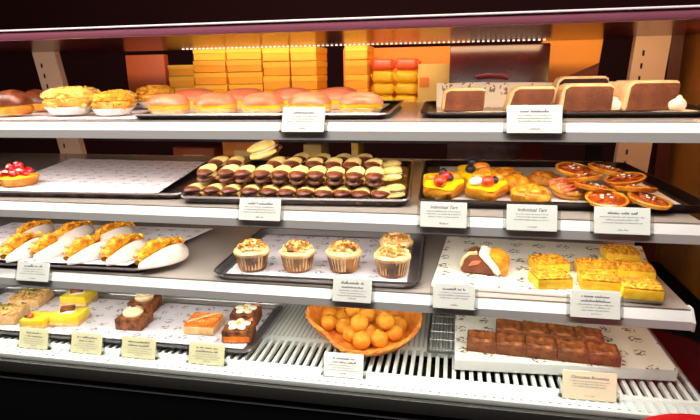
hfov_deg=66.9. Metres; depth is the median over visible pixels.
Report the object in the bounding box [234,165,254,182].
biscuit
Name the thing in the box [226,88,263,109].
bun
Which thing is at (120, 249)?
pastry
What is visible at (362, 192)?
biscuit
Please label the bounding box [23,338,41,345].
print
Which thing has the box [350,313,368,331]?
dough ball
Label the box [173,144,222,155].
carton
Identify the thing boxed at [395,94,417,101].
packet
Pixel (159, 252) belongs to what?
pastry
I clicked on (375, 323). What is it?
dough ball
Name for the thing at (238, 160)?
biscuit
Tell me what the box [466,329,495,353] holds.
brownie piece
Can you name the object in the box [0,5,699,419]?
display case
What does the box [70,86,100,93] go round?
pastry
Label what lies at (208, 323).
cake
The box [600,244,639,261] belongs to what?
crumble square
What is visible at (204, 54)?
box
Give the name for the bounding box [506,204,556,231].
price card
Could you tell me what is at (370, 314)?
dough ball
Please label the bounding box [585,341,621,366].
brownie piece
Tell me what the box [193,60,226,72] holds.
box
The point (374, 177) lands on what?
biscuit
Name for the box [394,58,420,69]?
packet
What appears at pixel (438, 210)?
print
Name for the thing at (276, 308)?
baking tray
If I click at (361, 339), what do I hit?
dough ball
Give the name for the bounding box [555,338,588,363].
brownie piece
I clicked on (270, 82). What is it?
box
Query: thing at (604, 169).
tart
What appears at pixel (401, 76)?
packet
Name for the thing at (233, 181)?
biscuit
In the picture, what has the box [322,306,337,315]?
dough ball
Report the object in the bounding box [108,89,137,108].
pastry
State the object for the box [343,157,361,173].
biscuit
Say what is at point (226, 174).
biscuit
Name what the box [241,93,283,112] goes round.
bun
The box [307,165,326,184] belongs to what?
biscuit
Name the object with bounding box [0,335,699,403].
grille
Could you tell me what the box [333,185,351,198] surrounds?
biscuit
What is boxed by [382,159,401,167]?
biscuit
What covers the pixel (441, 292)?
print
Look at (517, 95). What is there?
cake slice
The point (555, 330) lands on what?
brownie piece
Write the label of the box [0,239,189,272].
baking tray
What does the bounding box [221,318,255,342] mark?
brownie
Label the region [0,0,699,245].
wall
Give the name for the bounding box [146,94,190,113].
bun
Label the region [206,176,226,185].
biscuit
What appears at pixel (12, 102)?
bun
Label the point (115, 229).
pastry
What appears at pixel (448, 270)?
tray
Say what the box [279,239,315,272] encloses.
cupcake
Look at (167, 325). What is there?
paper liner
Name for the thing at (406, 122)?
shelf
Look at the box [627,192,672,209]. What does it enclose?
tart
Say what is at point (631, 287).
crumble square
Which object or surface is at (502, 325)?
brownie piece
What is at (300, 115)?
print
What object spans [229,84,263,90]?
box
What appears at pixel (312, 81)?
box
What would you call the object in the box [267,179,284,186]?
biscuit
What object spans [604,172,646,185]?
tart
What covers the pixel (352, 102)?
bun
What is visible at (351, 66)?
box
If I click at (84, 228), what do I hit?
pastry
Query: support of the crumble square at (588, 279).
on the tray at (448, 270)
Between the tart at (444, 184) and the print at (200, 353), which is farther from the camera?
the print at (200, 353)
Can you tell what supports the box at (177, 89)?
on the box
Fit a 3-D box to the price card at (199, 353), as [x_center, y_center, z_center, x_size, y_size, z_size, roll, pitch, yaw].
[-0.303,0.304,1.119,0.092,0.044,0.014,2,15,11]
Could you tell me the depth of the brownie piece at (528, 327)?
1.13 m
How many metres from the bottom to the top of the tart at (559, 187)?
0.035 m
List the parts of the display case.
frame, panel handle, sliding panel, corner post, panel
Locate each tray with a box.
[0,161,217,198]
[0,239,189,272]
[0,287,281,353]
[132,100,403,119]
[181,159,412,206]
[214,227,425,288]
[418,160,699,212]
[420,101,699,117]
[431,236,662,303]
[454,315,677,380]
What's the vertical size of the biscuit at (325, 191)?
0.030 m
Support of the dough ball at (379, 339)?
in the bowl
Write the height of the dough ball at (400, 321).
0.039 m
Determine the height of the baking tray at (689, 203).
0.016 m
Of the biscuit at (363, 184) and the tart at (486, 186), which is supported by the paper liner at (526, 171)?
the tart at (486, 186)
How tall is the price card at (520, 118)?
0.044 m
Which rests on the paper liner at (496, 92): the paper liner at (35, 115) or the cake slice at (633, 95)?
the cake slice at (633, 95)
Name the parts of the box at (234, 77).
lid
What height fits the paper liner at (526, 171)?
0.004 m
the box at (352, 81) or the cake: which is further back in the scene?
the box at (352, 81)
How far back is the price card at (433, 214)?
0.92 m
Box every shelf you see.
[0,102,699,142]
[0,153,699,244]
[0,217,695,331]
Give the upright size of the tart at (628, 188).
0.022 m
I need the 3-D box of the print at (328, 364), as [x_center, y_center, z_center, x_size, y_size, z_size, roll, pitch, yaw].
[-0.013,0.320,1.063,0.062,0.019,0.001,2,-2,11]
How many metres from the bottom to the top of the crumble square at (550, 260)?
0.027 m
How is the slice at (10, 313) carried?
on the paper liner at (167, 325)
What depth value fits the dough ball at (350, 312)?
1.22 m
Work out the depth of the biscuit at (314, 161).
1.11 m
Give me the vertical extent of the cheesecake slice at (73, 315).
0.037 m
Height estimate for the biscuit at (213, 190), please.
0.029 m
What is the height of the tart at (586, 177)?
0.022 m
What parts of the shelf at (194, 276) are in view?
price rail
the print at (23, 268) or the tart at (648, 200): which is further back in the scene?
the print at (23, 268)
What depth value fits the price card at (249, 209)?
0.98 m
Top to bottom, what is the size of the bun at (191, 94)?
0.048 m
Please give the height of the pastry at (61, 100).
0.058 m
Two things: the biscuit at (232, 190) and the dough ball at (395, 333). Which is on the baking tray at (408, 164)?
the biscuit at (232, 190)
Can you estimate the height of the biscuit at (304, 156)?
0.031 m
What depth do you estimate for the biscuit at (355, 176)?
1.02 m
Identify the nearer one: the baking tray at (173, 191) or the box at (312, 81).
the baking tray at (173, 191)
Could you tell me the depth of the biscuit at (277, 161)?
1.13 m
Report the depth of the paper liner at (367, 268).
1.13 m
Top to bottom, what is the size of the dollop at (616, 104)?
0.024 m
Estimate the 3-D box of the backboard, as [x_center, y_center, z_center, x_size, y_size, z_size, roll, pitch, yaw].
[0.195,-0.433,1.869,0.440,0.270,0.012,2,15,11]
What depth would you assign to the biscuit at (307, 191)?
1.03 m
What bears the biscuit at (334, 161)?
on the biscuit at (344, 182)
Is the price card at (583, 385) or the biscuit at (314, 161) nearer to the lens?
the price card at (583, 385)
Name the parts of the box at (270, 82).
lid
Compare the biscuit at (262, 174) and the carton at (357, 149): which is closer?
the biscuit at (262, 174)
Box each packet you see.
[370,59,394,70]
[370,71,395,82]
[371,83,394,94]
[379,95,394,99]
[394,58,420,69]
[394,83,417,93]
[395,71,417,81]
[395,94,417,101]
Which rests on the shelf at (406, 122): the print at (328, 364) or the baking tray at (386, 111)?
the baking tray at (386, 111)
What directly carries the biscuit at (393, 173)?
on the biscuit at (398, 190)
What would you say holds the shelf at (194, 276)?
attached to the display case
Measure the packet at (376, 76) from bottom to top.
0.037 m
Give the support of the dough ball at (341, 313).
in the bowl
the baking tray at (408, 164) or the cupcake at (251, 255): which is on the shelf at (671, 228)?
the baking tray at (408, 164)
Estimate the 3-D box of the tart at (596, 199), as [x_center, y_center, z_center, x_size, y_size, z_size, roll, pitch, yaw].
[0.454,-0.018,0.937,0.073,0.022,0.072,4,15,17]
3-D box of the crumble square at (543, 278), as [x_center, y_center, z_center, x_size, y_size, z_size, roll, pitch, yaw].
[0.371,0.125,0.984,0.065,0.027,0.053,-1,14,-1]
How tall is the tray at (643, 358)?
0.024 m
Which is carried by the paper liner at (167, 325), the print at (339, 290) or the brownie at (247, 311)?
the brownie at (247, 311)
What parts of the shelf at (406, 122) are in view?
panel, price rail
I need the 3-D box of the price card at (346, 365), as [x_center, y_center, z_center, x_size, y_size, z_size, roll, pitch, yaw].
[-0.013,0.312,1.065,0.092,0.047,0.015,2,15,11]
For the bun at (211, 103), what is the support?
on the paper liner at (384, 105)
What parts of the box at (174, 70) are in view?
lid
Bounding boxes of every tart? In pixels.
[0,161,39,186]
[548,177,589,199]
[555,162,593,176]
[562,173,603,182]
[574,181,615,192]
[585,191,629,206]
[588,163,624,175]
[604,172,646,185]
[613,185,657,192]
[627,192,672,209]
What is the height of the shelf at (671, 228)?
0.048 m
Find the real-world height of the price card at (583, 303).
0.045 m
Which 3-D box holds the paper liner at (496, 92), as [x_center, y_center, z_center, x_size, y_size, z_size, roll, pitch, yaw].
[0.412,-0.228,1.059,0.480,0.054,0.240,2,15,11]
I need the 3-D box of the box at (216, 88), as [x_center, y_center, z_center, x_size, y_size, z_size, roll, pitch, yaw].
[-0.457,-0.424,1.870,0.116,0.038,0.150,2,15,11]
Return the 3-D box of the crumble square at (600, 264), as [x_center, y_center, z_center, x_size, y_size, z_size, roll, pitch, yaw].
[0.477,0.111,1.033,0.065,0.027,0.053,1,15,6]
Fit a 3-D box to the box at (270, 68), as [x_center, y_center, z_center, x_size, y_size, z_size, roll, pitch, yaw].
[-0.228,-0.483,1.815,0.092,0.044,0.150,2,15,11]
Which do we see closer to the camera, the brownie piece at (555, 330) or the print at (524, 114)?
the print at (524, 114)
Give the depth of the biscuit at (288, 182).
1.11 m
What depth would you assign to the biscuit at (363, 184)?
1.08 m
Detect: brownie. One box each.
[114,305,153,330]
[127,293,162,312]
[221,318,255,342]
[229,303,261,325]
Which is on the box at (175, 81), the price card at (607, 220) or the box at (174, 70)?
the box at (174, 70)
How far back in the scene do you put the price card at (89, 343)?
1.17 m
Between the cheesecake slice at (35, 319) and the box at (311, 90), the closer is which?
the cheesecake slice at (35, 319)
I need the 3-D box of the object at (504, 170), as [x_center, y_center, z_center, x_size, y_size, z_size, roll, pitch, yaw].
[0.335,-0.076,1.154,0.075,0.036,0.074,10,18,36]
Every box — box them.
[168,65,194,75]
[169,76,204,86]
[174,87,194,93]
[193,49,226,60]
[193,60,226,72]
[194,73,228,83]
[195,84,229,92]
[226,48,262,59]
[226,60,263,71]
[228,72,263,83]
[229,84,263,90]
[262,47,291,61]
[263,62,290,75]
[263,76,291,89]
[290,47,326,60]
[290,61,326,74]
[291,75,326,88]
[307,89,321,91]
[345,45,373,59]
[345,60,373,74]
[345,75,373,88]
[355,88,371,91]
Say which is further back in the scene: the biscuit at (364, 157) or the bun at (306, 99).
the biscuit at (364, 157)
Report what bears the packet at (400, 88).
on the packet at (412, 97)
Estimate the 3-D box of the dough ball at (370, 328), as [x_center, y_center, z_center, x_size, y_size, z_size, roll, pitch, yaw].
[0.042,0.274,1.188,0.040,0.039,0.042,-9,16,-27]
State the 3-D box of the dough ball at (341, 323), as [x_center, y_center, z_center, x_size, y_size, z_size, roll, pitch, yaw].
[-0.013,0.267,1.220,0.040,0.039,0.042,5,16,23]
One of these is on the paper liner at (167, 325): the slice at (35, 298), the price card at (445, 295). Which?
the slice at (35, 298)
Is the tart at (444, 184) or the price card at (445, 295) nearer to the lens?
the price card at (445, 295)
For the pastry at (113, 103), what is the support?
on the paper liner at (35, 115)
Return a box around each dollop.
[611,97,621,109]
[668,95,686,109]
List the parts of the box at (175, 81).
lid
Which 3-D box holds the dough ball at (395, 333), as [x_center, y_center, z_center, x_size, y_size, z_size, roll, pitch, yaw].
[0.097,0.274,1.186,0.042,0.039,0.040,-5,15,-15]
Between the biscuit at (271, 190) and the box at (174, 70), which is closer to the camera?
the biscuit at (271, 190)
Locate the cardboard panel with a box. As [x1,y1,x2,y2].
[125,55,169,98]
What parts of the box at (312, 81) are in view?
lid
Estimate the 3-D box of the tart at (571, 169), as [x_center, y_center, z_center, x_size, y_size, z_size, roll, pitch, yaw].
[0.448,-0.081,1.059,0.073,0.022,0.072,-4,15,-11]
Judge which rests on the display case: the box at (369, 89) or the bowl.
the bowl
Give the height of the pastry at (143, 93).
0.056 m
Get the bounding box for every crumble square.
[527,253,569,272]
[528,267,572,289]
[573,257,616,274]
[577,268,619,291]
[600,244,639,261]
[612,259,655,278]
[619,275,664,301]
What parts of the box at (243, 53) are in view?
lid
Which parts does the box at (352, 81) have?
lid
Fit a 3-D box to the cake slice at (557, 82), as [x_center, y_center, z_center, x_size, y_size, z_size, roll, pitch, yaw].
[0.462,-0.239,1.071,0.101,0.060,0.052,2,15,11]
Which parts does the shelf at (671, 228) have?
price rail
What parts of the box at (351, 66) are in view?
lid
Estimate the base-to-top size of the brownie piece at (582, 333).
0.032 m
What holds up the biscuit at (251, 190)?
on the baking tray at (408, 164)
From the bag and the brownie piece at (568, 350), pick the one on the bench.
the bag
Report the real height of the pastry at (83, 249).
0.037 m
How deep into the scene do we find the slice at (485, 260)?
1.03 m
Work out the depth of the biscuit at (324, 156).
1.19 m
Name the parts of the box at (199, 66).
lid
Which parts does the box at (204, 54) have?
lid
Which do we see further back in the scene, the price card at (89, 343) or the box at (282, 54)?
the box at (282, 54)
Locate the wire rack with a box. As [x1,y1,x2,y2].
[426,313,454,354]
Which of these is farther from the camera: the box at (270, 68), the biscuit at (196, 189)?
the box at (270, 68)
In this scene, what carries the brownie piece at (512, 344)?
on the tray at (643, 358)
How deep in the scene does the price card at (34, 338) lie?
1.20 m
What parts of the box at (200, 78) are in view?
lid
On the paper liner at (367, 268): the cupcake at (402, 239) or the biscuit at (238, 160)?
the cupcake at (402, 239)
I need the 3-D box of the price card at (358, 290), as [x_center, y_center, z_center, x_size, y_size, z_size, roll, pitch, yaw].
[0.004,0.149,0.986,0.085,0.044,0.016,2,15,11]
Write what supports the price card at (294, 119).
attached to the shelf at (406, 122)
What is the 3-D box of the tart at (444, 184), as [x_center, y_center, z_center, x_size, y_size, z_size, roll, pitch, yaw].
[0.186,-0.056,1.050,0.083,0.057,0.084,0,14,5]
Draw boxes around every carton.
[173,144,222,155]
[222,142,278,156]
[303,142,328,156]
[351,143,363,156]
[418,64,449,101]
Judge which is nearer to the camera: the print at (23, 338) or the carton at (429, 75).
the print at (23, 338)
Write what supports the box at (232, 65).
on the box at (234, 77)
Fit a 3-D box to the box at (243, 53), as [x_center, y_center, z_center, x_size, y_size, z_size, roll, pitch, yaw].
[-0.338,-0.535,1.820,0.123,0.038,0.150,2,15,10]
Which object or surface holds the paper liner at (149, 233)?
on the baking tray at (132, 268)
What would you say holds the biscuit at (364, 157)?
on the biscuit
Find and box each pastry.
[0,231,42,262]
[14,220,53,235]
[28,230,78,260]
[40,86,92,114]
[56,220,94,240]
[61,235,108,264]
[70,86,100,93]
[90,91,134,115]
[93,221,135,240]
[99,233,146,265]
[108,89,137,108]
[132,236,188,269]
[136,84,175,107]
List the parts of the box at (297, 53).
lid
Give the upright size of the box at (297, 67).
0.044 m
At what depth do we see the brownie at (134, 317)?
1.25 m
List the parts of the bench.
leg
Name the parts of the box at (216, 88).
lid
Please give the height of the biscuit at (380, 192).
0.030 m
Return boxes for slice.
[0,302,30,324]
[8,287,53,307]
[19,311,54,328]
[49,304,90,326]
[60,289,98,305]
[441,87,485,110]
[459,245,509,276]
[503,86,555,110]
[552,76,608,104]
[554,83,614,110]
[612,80,680,110]
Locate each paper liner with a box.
[0,105,147,119]
[0,158,204,192]
[0,223,210,265]
[0,292,271,348]
[184,104,388,113]
[227,235,412,281]
[435,167,679,203]
[436,81,695,111]
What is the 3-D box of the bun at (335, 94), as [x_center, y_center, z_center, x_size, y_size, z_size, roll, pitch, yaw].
[-0.027,-0.248,1.172,0.101,0.048,0.101,-10,17,-33]
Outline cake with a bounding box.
[183,311,223,334]
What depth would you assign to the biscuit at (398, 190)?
1.04 m
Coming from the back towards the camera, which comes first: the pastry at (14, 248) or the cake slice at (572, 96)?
the pastry at (14, 248)
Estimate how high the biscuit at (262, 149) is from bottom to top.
0.044 m
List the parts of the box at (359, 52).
lid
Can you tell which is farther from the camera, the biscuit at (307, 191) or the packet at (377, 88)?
the packet at (377, 88)
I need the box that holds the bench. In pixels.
[0,137,615,160]
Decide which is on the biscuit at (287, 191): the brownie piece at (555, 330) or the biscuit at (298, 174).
the biscuit at (298, 174)
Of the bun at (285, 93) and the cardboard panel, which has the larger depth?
the cardboard panel
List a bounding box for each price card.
[16,261,49,281]
[19,327,48,349]
[71,332,102,354]
[121,336,155,359]
[188,342,224,365]
[239,198,280,220]
[282,107,324,131]
[324,352,363,378]
[332,277,371,302]
[420,202,466,227]
[433,283,474,309]
[506,105,561,132]
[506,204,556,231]
[562,369,616,402]
[570,289,619,319]
[594,207,649,234]
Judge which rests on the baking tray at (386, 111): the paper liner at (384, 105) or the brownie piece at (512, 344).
the paper liner at (384, 105)
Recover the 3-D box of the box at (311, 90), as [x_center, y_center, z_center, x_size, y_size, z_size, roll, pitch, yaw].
[-0.136,-0.391,1.817,0.088,0.044,0.150,2,15,11]
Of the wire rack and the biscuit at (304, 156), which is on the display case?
the wire rack
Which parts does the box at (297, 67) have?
lid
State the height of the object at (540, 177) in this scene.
0.031 m
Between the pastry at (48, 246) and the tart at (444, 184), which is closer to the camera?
the tart at (444, 184)
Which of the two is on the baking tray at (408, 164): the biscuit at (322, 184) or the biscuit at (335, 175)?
the biscuit at (322, 184)
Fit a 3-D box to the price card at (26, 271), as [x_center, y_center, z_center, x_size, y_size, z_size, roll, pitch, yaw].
[-0.666,0.130,1.113,0.089,0.039,0.014,2,15,11]
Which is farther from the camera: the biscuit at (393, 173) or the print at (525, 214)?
the biscuit at (393, 173)
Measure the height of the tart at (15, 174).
0.051 m
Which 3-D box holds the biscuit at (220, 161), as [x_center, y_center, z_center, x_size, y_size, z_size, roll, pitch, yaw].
[-0.291,-0.103,1.176,0.037,0.031,0.069,3,15,15]
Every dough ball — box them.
[320,314,337,330]
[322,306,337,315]
[335,308,350,319]
[336,318,350,333]
[343,325,357,341]
[345,307,360,317]
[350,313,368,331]
[352,331,370,348]
[358,308,375,321]
[364,323,376,335]
[370,329,387,347]
[374,321,383,331]
[376,311,394,329]
[384,324,402,340]
[394,316,406,331]
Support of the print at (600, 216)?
on the price card at (607, 220)
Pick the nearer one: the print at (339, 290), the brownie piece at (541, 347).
the print at (339, 290)
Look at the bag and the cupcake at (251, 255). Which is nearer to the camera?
the cupcake at (251, 255)
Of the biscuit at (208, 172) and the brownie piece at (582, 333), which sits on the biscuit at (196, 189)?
the biscuit at (208, 172)
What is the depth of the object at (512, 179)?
1.05 m
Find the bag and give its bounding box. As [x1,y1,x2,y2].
[540,39,602,82]
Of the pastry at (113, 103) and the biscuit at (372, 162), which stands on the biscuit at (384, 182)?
the biscuit at (372, 162)
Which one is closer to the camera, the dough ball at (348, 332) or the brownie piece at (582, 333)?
the brownie piece at (582, 333)
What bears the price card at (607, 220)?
attached to the shelf at (671, 228)
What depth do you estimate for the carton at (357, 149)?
1.76 m
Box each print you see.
[20,268,43,278]
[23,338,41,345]
[74,343,94,350]
[125,347,151,355]
[192,353,219,361]
[243,206,274,217]
[288,115,317,128]
[328,364,355,373]
[337,290,365,298]
[427,210,461,223]
[438,292,469,305]
[514,214,548,227]
[516,114,550,129]
[571,379,609,396]
[580,303,612,314]
[600,216,642,230]
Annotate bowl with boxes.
[305,305,422,356]
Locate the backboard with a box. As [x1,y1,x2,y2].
[343,46,449,96]
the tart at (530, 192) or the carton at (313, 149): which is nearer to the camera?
the tart at (530, 192)
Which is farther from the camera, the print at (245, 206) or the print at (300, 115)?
the print at (245, 206)
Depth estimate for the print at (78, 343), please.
1.17 m
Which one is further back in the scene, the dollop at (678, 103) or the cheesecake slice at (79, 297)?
the cheesecake slice at (79, 297)
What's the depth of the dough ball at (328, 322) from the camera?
1.23 m
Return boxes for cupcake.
[233,238,269,271]
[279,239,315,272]
[326,239,361,273]
[374,243,410,277]
[379,232,412,252]
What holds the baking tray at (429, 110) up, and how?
on the shelf at (406, 122)
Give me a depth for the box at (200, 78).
1.79 m
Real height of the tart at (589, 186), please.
0.022 m
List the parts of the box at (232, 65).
lid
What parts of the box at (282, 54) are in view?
lid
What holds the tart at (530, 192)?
on the paper liner at (526, 171)
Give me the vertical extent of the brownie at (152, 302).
0.052 m
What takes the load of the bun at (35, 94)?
on the paper liner at (35, 115)
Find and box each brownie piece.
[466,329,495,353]
[496,318,521,334]
[496,332,525,356]
[521,321,548,336]
[525,335,556,359]
[547,324,576,339]
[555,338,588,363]
[574,326,604,341]
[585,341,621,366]
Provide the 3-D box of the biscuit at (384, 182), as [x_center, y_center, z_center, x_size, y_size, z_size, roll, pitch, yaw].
[0.055,-0.048,1.101,0.037,0.030,0.069,3,15,15]
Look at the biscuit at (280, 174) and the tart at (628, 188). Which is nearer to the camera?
the tart at (628, 188)
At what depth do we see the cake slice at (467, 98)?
1.00 m
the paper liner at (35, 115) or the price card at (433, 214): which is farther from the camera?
the paper liner at (35, 115)
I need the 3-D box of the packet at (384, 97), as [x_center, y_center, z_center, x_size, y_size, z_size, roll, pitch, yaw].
[0.113,-0.367,1.776,0.084,0.037,0.076,2,15,9]
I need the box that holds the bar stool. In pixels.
[642,413,699,419]
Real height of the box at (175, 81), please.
0.036 m
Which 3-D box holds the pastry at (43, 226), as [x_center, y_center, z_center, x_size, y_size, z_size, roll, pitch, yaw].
[-0.764,0.042,1.292,0.067,0.027,0.111,3,15,14]
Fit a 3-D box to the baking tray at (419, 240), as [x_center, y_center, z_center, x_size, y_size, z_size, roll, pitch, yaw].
[-0.047,0.097,1.176,0.419,0.016,0.329,2,15,10]
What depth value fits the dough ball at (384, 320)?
1.16 m
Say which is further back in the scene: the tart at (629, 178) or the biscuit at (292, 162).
the biscuit at (292, 162)
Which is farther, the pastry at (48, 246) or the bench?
the bench
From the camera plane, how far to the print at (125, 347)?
1.15 m
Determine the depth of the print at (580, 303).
0.91 m
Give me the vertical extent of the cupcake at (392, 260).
0.062 m
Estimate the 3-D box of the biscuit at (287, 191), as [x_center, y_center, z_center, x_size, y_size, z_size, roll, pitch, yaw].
[-0.122,-0.033,1.055,0.037,0.030,0.069,3,15,14]
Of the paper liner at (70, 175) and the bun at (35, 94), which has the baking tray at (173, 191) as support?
the paper liner at (70, 175)
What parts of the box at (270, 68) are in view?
lid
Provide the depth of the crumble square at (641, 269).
1.00 m
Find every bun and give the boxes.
[0,90,34,114]
[25,89,46,110]
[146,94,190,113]
[176,88,213,109]
[194,93,237,113]
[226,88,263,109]
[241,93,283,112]
[273,87,310,106]
[288,92,331,112]
[318,87,357,109]
[339,92,382,112]
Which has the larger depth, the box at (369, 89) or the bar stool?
the box at (369, 89)
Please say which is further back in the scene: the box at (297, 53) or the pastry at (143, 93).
the box at (297, 53)
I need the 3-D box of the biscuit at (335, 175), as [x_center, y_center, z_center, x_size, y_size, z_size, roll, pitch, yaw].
[-0.028,-0.068,1.047,0.037,0.031,0.069,1,15,7]
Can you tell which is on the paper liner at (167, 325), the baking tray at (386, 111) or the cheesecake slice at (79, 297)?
the cheesecake slice at (79, 297)
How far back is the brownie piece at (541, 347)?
1.07 m
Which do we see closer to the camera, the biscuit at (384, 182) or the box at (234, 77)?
the biscuit at (384, 182)
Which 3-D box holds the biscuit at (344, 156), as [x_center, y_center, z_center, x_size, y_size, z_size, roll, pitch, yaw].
[-0.015,-0.110,1.196,0.037,0.031,0.069,3,15,13]
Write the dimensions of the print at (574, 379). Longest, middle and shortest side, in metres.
0.070 x 0.029 x 0.001 m
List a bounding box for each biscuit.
[184,182,207,195]
[196,164,216,182]
[203,183,224,196]
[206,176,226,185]
[208,155,228,171]
[218,164,239,181]
[221,183,242,196]
[226,156,244,167]
[228,180,246,189]
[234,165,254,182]
[241,183,261,196]
[247,140,281,159]
[247,179,266,187]
[253,164,273,183]
[260,184,280,197]
[266,156,284,168]
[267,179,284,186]
[271,165,290,183]
[278,184,298,197]
[284,157,301,168]
[287,181,305,187]
[289,165,308,184]
[293,152,308,165]
[296,185,315,197]
[305,157,322,170]
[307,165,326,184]
[307,180,325,188]
[314,185,333,197]
[315,153,330,165]
[324,157,342,172]
[326,166,344,185]
[327,180,345,193]
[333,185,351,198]
[336,153,351,167]
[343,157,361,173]
[345,166,364,186]
[347,181,364,190]
[351,186,370,204]
[357,153,372,168]
[364,158,382,172]
[365,166,383,186]
[367,181,385,194]
[371,186,389,204]
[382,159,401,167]
[382,166,406,180]
[385,183,407,198]
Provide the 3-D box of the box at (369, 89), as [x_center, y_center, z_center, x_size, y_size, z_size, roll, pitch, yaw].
[0.034,-0.385,1.783,0.073,0.044,0.150,2,15,11]
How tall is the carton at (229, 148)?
0.110 m
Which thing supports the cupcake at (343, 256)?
on the paper liner at (367, 268)
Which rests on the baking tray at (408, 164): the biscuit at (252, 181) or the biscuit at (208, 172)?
the biscuit at (252, 181)
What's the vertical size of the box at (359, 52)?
0.044 m
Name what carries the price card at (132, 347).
on the display case
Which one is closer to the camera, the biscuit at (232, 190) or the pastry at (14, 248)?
the biscuit at (232, 190)
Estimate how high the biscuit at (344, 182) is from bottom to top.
0.029 m
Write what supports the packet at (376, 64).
on the packet at (376, 76)
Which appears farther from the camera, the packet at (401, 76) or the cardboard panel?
the cardboard panel

